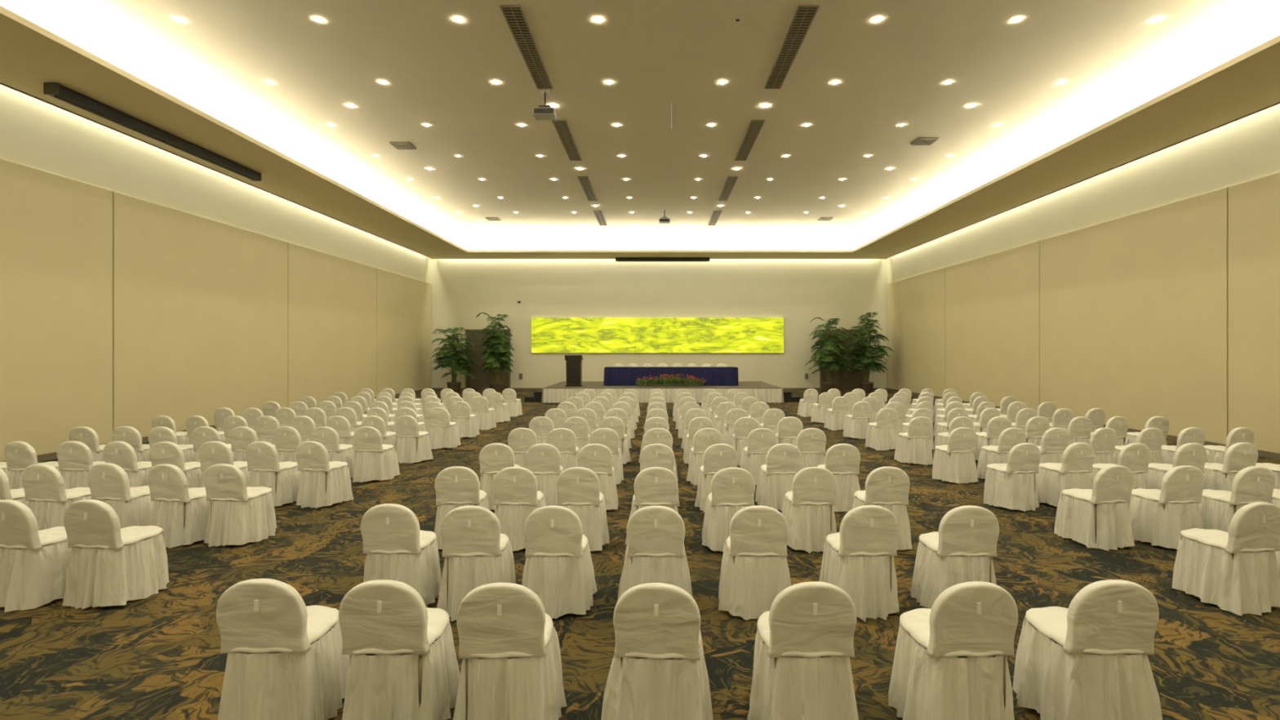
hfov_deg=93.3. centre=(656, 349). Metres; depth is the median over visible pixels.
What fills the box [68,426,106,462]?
banquet chair
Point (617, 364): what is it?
chair
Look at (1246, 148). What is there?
wall
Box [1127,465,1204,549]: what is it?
banquet chair
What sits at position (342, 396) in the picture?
banquet chair
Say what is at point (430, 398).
banquet chair
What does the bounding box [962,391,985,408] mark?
banquet chair
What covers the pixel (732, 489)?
banquet chair
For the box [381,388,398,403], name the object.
banquet chair
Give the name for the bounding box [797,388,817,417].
banquet chair
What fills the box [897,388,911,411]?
banquet chair
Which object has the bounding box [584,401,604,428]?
banquet chair
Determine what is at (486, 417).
banquet chair
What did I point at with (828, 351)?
potted palm
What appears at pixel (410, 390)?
banquet chair
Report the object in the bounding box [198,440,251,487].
banquet chair
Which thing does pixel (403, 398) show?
banquet chair
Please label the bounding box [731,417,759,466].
banquet chair
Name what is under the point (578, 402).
banquet chair
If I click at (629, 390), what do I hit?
banquet chair
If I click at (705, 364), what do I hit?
chair
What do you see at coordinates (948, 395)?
banquet chair
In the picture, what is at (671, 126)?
microphone
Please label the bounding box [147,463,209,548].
banquet chair
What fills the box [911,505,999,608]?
banquet chair
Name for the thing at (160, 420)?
banquet chair
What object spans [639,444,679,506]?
banquet chair
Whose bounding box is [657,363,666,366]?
chair
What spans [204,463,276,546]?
banquet chair
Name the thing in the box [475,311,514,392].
potted palm
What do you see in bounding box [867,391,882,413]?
banquet chair
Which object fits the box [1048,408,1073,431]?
banquet chair
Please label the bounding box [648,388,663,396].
banquet chair
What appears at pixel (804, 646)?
banquet chair
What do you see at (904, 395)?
banquet chair
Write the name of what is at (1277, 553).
banquet chair
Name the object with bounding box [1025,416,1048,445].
banquet chair
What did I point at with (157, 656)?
floor
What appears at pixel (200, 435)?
banquet chair
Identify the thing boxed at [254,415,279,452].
banquet chair
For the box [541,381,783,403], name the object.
stage platform
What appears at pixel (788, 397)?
steps
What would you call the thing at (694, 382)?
flower arrangement
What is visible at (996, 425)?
banquet chair
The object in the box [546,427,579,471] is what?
banquet chair
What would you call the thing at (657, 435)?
banquet chair
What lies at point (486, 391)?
banquet chair
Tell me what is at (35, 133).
wall
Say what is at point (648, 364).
chair
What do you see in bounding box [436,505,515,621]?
banquet chair
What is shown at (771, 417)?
banquet chair
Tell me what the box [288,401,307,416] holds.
banquet chair
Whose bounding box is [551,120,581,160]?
ceiling vent
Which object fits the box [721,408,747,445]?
banquet chair
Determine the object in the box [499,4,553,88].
ceiling vent
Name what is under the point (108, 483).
banquet chair
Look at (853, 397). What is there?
banquet chair
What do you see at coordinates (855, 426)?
banquet chair
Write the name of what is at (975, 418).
banquet chair
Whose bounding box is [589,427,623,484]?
banquet chair
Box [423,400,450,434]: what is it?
banquet chair
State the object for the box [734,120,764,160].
ceiling vent
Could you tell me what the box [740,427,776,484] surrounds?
banquet chair
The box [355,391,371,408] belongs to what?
banquet chair
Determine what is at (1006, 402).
banquet chair
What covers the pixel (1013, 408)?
banquet chair
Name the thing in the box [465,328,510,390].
door
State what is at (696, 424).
banquet chair
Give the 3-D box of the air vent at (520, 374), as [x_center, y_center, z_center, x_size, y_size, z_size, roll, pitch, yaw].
[-7.300,1.450,32.580,0.240,0.400,0.035,0,0,0]
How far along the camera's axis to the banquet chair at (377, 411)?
13.23 m
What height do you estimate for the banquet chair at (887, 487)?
0.925 m
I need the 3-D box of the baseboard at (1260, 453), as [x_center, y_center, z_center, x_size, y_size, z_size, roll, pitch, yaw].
[12.459,2.140,14.790,0.078,0.120,35.580,0,0,0]
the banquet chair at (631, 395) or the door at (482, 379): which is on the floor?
the banquet chair at (631, 395)
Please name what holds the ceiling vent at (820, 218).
in the ceiling
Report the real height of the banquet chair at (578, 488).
0.925 m
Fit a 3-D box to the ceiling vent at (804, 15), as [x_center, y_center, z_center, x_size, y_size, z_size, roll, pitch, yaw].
[2.880,-6.485,13.200,0.400,0.030,3.600,0,0,0]
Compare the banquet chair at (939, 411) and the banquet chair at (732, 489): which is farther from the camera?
the banquet chair at (939, 411)
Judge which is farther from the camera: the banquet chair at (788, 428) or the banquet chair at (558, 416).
the banquet chair at (558, 416)
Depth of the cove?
20.39 m
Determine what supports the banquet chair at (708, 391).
on the floor
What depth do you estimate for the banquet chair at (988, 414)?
13.15 m
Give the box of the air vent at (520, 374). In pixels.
[518,372,523,379]
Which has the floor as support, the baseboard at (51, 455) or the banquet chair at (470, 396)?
the banquet chair at (470, 396)
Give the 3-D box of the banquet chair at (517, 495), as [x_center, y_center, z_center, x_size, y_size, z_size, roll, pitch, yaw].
[-1.541,1.738,6.861,0.621,0.925,0.715,0,0,0]
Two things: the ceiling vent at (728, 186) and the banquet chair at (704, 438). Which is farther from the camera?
the ceiling vent at (728, 186)
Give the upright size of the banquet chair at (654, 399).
0.925 m
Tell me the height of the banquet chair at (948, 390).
0.925 m
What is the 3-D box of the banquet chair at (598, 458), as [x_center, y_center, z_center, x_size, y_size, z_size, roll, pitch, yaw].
[-0.854,1.738,8.451,0.666,0.925,0.708,0,0,-1]
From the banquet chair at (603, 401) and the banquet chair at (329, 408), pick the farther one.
the banquet chair at (603, 401)
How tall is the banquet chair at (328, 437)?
0.925 m
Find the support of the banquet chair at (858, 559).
on the floor
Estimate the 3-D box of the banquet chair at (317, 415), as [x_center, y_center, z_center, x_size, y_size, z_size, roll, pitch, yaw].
[-7.445,1.738,13.567,0.643,0.925,0.704,0,0,9]
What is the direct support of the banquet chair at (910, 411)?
on the floor
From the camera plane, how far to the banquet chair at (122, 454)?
8.40 m
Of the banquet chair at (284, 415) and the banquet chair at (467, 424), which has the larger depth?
the banquet chair at (467, 424)
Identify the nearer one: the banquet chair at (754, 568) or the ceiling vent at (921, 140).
the banquet chair at (754, 568)
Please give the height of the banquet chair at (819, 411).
0.925 m
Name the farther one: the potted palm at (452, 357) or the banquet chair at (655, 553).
the potted palm at (452, 357)
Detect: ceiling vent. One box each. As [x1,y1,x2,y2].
[389,142,416,149]
[485,217,501,220]
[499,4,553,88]
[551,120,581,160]
[577,176,597,200]
[593,210,607,225]
[707,210,722,225]
[717,176,737,200]
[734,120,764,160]
[764,4,819,88]
[817,217,833,220]
[911,137,938,145]
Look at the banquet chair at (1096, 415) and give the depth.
13.11 m
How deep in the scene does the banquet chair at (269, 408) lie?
14.84 m
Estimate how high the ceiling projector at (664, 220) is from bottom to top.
0.627 m
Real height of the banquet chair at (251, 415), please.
0.925 m
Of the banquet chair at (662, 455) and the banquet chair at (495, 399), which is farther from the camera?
the banquet chair at (495, 399)
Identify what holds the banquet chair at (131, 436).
on the floor
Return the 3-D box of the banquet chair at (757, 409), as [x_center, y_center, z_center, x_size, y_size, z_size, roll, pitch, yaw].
[2.506,1.738,14.991,0.656,0.925,0.685,0,0,-6]
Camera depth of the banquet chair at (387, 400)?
16.51 m
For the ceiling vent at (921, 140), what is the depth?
18.79 m
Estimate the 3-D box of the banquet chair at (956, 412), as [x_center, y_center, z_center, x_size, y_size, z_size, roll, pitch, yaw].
[6.525,1.738,13.432,0.621,0.925,0.715,0,0,-6]
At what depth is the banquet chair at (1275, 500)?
6.85 m
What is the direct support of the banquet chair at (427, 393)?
on the floor
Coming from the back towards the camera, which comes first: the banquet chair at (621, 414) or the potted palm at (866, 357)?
the potted palm at (866, 357)
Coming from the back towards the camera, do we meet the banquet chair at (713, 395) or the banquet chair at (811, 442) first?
the banquet chair at (713, 395)
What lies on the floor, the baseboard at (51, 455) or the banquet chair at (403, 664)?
the banquet chair at (403, 664)
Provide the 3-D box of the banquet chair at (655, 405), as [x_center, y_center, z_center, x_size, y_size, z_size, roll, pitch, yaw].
[0.009,1.738,14.966,0.643,0.925,0.704,0,0,-4]
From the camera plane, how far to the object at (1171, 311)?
15.93 m
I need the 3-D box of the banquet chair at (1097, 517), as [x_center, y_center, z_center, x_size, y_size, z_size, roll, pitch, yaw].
[4.995,1.738,6.927,0.638,0.925,0.698,0,0,-10]
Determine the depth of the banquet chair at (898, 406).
14.73 m
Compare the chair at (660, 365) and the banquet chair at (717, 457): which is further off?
the chair at (660, 365)
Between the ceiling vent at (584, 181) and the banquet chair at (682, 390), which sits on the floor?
the banquet chair at (682, 390)
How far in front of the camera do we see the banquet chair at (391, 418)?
14.84 m
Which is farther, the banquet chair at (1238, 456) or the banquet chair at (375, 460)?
the banquet chair at (375, 460)
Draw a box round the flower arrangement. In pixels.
[635,373,706,386]
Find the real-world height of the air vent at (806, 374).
0.400 m
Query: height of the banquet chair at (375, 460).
0.925 m
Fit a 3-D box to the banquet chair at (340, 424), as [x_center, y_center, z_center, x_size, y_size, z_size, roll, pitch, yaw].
[-6.099,1.738,11.900,0.630,0.925,0.715,0,0,8]
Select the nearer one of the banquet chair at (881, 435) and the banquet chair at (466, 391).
the banquet chair at (881, 435)
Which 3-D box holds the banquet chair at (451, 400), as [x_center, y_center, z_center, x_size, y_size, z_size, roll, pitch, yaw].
[-5.459,1.738,16.772,0.666,0.925,0.708,0,0,7]
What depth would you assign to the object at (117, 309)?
14.82 m
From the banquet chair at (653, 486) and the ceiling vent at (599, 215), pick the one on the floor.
the banquet chair at (653, 486)
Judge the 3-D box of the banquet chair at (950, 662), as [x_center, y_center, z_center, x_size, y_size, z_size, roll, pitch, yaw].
[1.732,1.738,3.580,0.639,0.925,0.740,0,0,-3]
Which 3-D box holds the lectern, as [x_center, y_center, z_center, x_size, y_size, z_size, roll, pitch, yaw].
[-3.500,0.811,25.730,0.720,1.517,0.580,0,0,0]
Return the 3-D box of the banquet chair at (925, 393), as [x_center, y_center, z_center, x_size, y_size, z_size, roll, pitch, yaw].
[8.039,1.738,18.328,0.634,0.925,0.738,0,0,-7]
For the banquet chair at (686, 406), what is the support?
on the floor
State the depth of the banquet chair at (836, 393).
19.63 m
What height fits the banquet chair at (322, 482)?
0.925 m
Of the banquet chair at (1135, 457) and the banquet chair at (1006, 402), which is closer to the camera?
the banquet chair at (1135, 457)
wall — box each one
[0,84,430,283]
[430,257,888,387]
[888,103,1279,283]
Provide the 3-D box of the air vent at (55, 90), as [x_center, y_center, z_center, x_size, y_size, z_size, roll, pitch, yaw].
[-11.000,-4.727,13.800,0.250,0.237,5.680,0,0,0]
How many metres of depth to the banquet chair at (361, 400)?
16.46 m
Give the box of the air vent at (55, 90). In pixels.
[43,82,261,181]
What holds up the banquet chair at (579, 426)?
on the floor
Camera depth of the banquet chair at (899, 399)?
16.37 m
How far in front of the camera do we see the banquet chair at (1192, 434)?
9.90 m
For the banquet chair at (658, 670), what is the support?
on the floor
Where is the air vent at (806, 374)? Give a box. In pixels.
[804,372,808,379]
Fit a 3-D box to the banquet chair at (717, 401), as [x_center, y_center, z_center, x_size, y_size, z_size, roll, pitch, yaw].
[1.707,1.738,16.599,0.621,0.925,0.715,0,0,-2]
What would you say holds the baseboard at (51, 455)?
attached to the wall at (35, 133)
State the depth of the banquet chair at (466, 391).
19.75 m
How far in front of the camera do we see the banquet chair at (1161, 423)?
11.54 m
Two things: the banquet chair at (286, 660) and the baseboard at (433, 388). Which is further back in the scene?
the baseboard at (433, 388)
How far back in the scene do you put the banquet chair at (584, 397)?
17.95 m
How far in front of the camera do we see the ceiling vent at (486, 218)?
29.95 m
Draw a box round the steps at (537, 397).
[524,390,542,402]
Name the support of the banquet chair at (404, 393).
on the floor
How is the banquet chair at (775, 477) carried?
on the floor
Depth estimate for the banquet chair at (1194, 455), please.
8.26 m
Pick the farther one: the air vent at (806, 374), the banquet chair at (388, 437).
the air vent at (806, 374)
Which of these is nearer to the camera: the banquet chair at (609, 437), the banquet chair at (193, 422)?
the banquet chair at (609, 437)
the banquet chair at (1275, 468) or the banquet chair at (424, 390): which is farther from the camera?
the banquet chair at (424, 390)
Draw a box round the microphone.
[670,102,672,129]
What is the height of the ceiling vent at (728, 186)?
0.030 m
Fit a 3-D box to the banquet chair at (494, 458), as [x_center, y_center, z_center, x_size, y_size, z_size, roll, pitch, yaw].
[-2.162,1.738,8.508,0.643,0.925,0.705,0,0,-1]
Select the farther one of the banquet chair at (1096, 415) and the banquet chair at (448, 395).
the banquet chair at (448, 395)
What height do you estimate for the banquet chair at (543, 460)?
0.925 m
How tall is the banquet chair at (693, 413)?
0.925 m
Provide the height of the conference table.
0.800 m
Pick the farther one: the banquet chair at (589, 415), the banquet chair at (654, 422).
the banquet chair at (589, 415)
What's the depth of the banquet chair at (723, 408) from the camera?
14.68 m
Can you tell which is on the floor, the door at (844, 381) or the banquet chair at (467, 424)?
the banquet chair at (467, 424)
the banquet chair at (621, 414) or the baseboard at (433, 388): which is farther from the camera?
the baseboard at (433, 388)
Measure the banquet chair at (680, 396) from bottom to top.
0.925 m
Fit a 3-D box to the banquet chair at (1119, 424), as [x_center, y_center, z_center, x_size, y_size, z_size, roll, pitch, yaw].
[8.738,1.738,11.777,0.639,0.925,0.740,0,0,-12]
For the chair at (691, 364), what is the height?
0.925 m
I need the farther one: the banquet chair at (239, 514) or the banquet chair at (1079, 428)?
the banquet chair at (1079, 428)
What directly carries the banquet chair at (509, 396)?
on the floor
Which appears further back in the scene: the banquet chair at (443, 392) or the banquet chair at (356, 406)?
the banquet chair at (443, 392)
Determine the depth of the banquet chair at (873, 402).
16.38 m
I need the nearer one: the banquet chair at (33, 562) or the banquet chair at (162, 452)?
the banquet chair at (33, 562)
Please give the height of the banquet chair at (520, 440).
0.925 m
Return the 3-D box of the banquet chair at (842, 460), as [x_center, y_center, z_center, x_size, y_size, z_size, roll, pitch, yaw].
[2.498,1.738,8.466,0.656,0.925,0.685,0,0,-9]
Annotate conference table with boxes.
[604,366,738,386]
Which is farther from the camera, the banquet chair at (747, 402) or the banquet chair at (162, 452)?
the banquet chair at (747, 402)
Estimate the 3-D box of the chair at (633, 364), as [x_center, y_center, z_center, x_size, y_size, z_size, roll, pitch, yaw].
[-1.063,1.107,27.522,0.666,0.925,0.708,0,0,0]
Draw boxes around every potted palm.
[431,327,476,392]
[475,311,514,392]
[804,317,852,392]
[839,311,894,392]
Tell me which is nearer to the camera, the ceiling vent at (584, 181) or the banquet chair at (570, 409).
the banquet chair at (570, 409)
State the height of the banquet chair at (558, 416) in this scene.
0.925 m
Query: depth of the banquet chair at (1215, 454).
9.90 m
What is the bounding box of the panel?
[531,317,783,353]
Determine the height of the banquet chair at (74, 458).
0.925 m
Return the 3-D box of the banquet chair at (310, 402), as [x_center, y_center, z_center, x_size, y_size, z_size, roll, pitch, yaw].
[-9.483,1.738,16.751,0.634,0.925,0.737,0,0,5]
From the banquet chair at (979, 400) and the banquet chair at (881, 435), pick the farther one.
the banquet chair at (979, 400)
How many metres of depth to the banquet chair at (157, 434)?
9.96 m
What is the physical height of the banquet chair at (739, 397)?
0.925 m
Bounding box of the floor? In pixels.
[0,390,1279,719]
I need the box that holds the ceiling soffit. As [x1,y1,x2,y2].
[0,5,1279,258]
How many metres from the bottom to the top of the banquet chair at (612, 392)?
0.925 m
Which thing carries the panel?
attached to the wall at (799, 291)
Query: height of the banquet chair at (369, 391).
0.925 m
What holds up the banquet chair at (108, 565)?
on the floor
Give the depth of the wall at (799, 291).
32.60 m
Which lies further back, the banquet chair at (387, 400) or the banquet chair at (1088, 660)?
the banquet chair at (387, 400)
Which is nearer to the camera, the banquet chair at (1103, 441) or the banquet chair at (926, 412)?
the banquet chair at (1103, 441)
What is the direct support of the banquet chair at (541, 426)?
on the floor
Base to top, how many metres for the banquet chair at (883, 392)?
0.925 m
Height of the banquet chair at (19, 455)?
0.925 m
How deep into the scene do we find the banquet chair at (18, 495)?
6.75 m
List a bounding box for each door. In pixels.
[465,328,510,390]
[819,328,864,390]
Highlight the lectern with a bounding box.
[564,351,583,386]
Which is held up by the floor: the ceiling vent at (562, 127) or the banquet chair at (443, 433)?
the banquet chair at (443, 433)
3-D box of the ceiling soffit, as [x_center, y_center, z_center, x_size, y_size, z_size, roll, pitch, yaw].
[0.150,-4.920,14.675,24.200,0.180,35.350,0,0,0]
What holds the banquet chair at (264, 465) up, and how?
on the floor
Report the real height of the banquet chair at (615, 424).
0.925 m
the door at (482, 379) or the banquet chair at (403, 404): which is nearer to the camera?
the banquet chair at (403, 404)
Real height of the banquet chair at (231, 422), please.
0.925 m
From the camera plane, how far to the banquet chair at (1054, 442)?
9.86 m
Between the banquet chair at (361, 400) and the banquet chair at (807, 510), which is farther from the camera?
the banquet chair at (361, 400)
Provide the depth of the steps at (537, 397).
25.17 m
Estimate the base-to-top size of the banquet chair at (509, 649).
0.925 m
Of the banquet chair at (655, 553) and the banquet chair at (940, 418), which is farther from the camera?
the banquet chair at (940, 418)
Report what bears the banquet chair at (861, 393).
on the floor
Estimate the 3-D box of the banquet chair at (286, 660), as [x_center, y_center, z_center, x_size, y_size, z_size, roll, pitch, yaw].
[-2.217,1.738,3.653,0.621,0.925,0.715,0,0,-1]
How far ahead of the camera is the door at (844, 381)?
32.53 m
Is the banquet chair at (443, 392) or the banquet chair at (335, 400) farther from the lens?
the banquet chair at (443, 392)
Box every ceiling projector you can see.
[533,89,556,119]
[658,208,670,223]
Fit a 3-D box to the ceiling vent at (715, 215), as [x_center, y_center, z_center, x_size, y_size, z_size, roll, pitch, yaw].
[2.880,-6.485,29.950,0.400,0.030,3.300,0,0,0]
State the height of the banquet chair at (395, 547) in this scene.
0.925 m
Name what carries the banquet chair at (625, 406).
on the floor
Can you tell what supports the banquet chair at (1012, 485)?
on the floor
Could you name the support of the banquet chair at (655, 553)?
on the floor
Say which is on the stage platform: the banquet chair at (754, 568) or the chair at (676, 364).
the chair at (676, 364)
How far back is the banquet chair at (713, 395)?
17.90 m
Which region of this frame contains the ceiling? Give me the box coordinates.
[41,0,1279,226]
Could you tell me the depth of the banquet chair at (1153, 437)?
9.85 m
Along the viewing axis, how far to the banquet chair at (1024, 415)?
13.10 m
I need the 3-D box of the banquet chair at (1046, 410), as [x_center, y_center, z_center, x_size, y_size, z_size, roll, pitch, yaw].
[9.476,1.738,15.010,0.656,0.925,0.685,0,0,-15]
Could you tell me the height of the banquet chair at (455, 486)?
0.925 m
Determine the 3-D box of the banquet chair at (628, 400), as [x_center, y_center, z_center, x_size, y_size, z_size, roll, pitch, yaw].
[-0.844,1.738,16.595,0.621,0.925,0.715,0,0,0]
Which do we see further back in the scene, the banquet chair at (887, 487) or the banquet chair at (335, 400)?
the banquet chair at (335, 400)
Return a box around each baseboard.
[0,387,431,462]
[431,387,886,390]
[886,387,1279,459]
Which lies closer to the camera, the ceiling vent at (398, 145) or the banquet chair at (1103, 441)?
the banquet chair at (1103, 441)
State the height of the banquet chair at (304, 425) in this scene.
0.925 m
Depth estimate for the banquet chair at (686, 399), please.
16.27 m
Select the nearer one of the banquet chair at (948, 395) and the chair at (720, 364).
the banquet chair at (948, 395)
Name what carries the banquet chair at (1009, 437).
on the floor
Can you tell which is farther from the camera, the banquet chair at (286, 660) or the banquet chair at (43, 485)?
the banquet chair at (43, 485)
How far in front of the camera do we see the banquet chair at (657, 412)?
13.02 m
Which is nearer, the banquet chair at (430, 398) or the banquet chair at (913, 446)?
the banquet chair at (913, 446)
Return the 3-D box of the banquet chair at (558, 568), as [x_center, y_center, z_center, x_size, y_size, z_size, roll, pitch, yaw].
[-0.846,1.738,5.224,0.621,0.925,0.715,0,0,1]
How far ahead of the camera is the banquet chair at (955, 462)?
9.90 m
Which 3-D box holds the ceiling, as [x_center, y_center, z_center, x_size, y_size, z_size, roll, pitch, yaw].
[0.150,-6.600,14.800,25.100,0.200,36.000,0,0,0]
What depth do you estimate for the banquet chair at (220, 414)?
13.27 m
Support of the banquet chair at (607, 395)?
on the floor
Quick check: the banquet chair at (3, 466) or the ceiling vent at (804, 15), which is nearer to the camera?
the banquet chair at (3, 466)
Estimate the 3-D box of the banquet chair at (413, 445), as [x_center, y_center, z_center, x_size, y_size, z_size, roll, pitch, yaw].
[-4.797,1.738,11.912,0.639,0.925,0.740,0,0,7]
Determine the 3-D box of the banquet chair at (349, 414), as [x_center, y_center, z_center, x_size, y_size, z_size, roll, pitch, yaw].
[-6.835,1.738,13.576,0.666,0.925,0.708,0,0,5]
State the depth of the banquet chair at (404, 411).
13.23 m
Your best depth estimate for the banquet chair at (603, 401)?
16.30 m
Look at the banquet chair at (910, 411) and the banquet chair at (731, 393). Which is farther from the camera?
the banquet chair at (731, 393)
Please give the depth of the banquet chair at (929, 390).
19.67 m
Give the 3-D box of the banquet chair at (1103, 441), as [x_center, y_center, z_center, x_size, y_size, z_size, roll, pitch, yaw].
[7.228,1.738,10.121,0.666,0.925,0.708,0,0,-12]
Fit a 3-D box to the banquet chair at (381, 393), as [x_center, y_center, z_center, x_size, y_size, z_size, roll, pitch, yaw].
[-8.138,1.738,18.425,0.634,0.925,0.738,0,0,7]
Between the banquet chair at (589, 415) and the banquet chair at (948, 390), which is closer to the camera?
the banquet chair at (589, 415)
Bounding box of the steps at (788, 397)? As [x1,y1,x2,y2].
[782,390,800,402]
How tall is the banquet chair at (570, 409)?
0.925 m
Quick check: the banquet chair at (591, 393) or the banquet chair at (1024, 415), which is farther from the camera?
the banquet chair at (591, 393)
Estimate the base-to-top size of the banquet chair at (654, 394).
0.925 m
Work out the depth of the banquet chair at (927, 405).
14.78 m
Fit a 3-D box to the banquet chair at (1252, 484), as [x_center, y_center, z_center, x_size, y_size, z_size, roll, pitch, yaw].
[6.507,1.738,6.880,0.638,0.925,0.698,0,0,-7]
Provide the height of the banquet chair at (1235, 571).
0.925 m
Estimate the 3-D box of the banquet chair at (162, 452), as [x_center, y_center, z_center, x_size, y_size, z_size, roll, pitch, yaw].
[-6.746,1.738,8.648,0.643,0.925,0.705,0,0,6]
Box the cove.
[0,0,1279,250]
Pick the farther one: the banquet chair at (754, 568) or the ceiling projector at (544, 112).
the ceiling projector at (544, 112)
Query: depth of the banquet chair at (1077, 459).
8.30 m
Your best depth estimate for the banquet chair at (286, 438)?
10.01 m
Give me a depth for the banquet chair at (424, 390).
19.74 m
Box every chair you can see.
[0,462,11,483]
[0,467,28,506]
[0,499,72,612]
[4,440,62,489]
[21,463,91,530]
[56,440,105,489]
[62,499,168,609]
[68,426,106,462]
[87,462,154,528]
[102,440,151,487]
[111,426,150,462]
[147,426,196,462]
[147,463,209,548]
[149,441,204,488]
[151,415,189,444]
[185,415,226,444]
[191,426,234,462]
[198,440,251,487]
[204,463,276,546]
[213,407,235,431]
[216,578,349,719]
[222,415,256,444]
[229,426,275,462]
[242,407,263,431]
[245,441,301,507]
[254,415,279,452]
[262,401,280,417]
[273,426,301,462]
[275,407,296,426]
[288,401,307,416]
[291,415,315,443]
[295,440,353,508]
[299,395,316,408]
[305,407,326,427]
[310,426,355,477]
[317,400,337,421]
[325,395,342,409]
[326,415,356,460]
[333,391,347,407]
[335,407,361,431]
[338,579,460,719]
[343,401,367,422]
[350,395,369,414]
[352,426,399,482]
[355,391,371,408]
[360,388,376,403]
[360,503,441,607]
[361,415,397,450]
[367,407,395,431]
[369,401,395,422]
[375,395,397,414]
[376,391,397,408]
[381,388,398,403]
[394,415,433,463]
[395,407,426,439]
[396,400,424,422]
[397,395,422,414]
[399,391,423,414]
[401,388,422,404]
[421,388,440,412]
[422,391,444,418]
[422,395,444,426]
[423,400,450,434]
[427,407,461,449]
[434,466,488,550]
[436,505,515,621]
[440,388,453,408]
[444,391,459,413]
[447,395,471,422]
[451,400,479,438]
[453,582,566,719]
[462,388,475,402]
[466,391,481,414]
[471,395,496,430]
[479,443,519,510]
[482,388,496,399]
[487,391,510,422]
[493,466,546,551]
[502,388,522,417]
[507,427,537,468]
[521,505,597,618]
[524,443,563,506]
[528,416,554,444]
[544,408,566,428]
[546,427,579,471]
[555,466,609,551]
[557,401,576,419]
[563,417,590,450]
[566,396,583,411]
[574,392,590,408]
[574,408,598,435]
[577,444,618,511]
[581,388,595,402]
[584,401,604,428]
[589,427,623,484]
[591,396,609,417]
[597,392,613,409]
[600,417,631,464]
[600,582,713,719]
[602,388,617,404]
[605,408,631,449]
[612,401,635,439]
[613,363,622,366]
[617,396,636,429]
[617,506,692,601]
[620,392,638,422]
[623,388,640,416]
[625,466,678,544]
[627,363,637,366]
[638,417,669,462]
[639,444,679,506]
[642,363,652,366]
[643,427,678,480]
[644,401,666,422]
[646,408,669,431]
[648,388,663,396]
[648,392,665,399]
[648,396,668,422]
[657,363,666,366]
[672,363,681,366]
[672,388,689,416]
[672,392,692,422]
[675,396,696,429]
[677,401,700,438]
[680,408,706,449]
[683,417,713,464]
[686,427,722,485]
[687,363,697,366]
[694,444,737,512]
[700,388,716,411]
[701,467,755,551]
[702,363,710,366]
[705,392,722,417]
[708,396,728,424]
[713,401,736,435]
[716,363,726,366]
[718,505,791,620]
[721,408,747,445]
[727,388,741,403]
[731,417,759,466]
[733,392,749,408]
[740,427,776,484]
[741,396,758,416]
[746,581,858,719]
[747,401,769,426]
[755,443,801,511]
[759,408,785,434]
[775,416,803,446]
[782,466,836,553]
[796,427,826,470]
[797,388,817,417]
[810,392,833,423]
[817,443,860,511]
[818,505,899,622]
[823,396,849,431]
[826,388,840,399]
[843,391,858,414]
[843,401,871,439]
[852,388,865,401]
[852,466,912,550]
[862,396,878,422]
[865,408,897,450]
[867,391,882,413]
[875,388,887,408]
[880,396,905,423]
[884,401,903,435]
[888,581,1017,719]
[893,391,908,418]
[893,416,933,465]
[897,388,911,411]
[901,408,933,449]
[904,401,933,437]
[906,396,933,414]
[910,391,933,422]
[911,388,933,415]
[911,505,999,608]
[932,426,977,484]
[933,388,956,412]
[933,391,958,421]
[933,396,962,425]
[933,401,964,435]
[933,408,968,446]
[936,416,973,445]
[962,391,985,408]
[964,396,988,414]
[968,401,995,422]
[973,408,999,432]
[973,416,1011,460]
[977,427,1026,479]
[983,443,1040,511]
[995,396,1017,414]
[1000,401,1026,422]
[1011,408,1037,432]
[1012,579,1162,719]
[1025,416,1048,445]
[1035,427,1069,475]
[1035,442,1094,506]
[1037,401,1056,422]
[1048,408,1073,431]
[1053,465,1134,551]
[1067,416,1092,446]
[1084,408,1105,432]
[1088,416,1128,445]
[1088,427,1116,473]
[1089,443,1150,489]
[1111,427,1163,464]
[1124,416,1168,445]
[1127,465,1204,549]
[1144,443,1206,489]
[1159,426,1205,464]
[1172,502,1279,616]
[1197,466,1275,532]
[1203,442,1257,492]
[1204,426,1253,464]
[1255,462,1279,489]
[1271,488,1279,507]
[1275,551,1279,580]
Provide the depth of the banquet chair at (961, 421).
11.47 m
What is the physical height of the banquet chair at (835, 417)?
0.925 m
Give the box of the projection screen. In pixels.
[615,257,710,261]
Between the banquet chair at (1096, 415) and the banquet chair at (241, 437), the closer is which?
the banquet chair at (241, 437)
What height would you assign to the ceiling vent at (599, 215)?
0.030 m

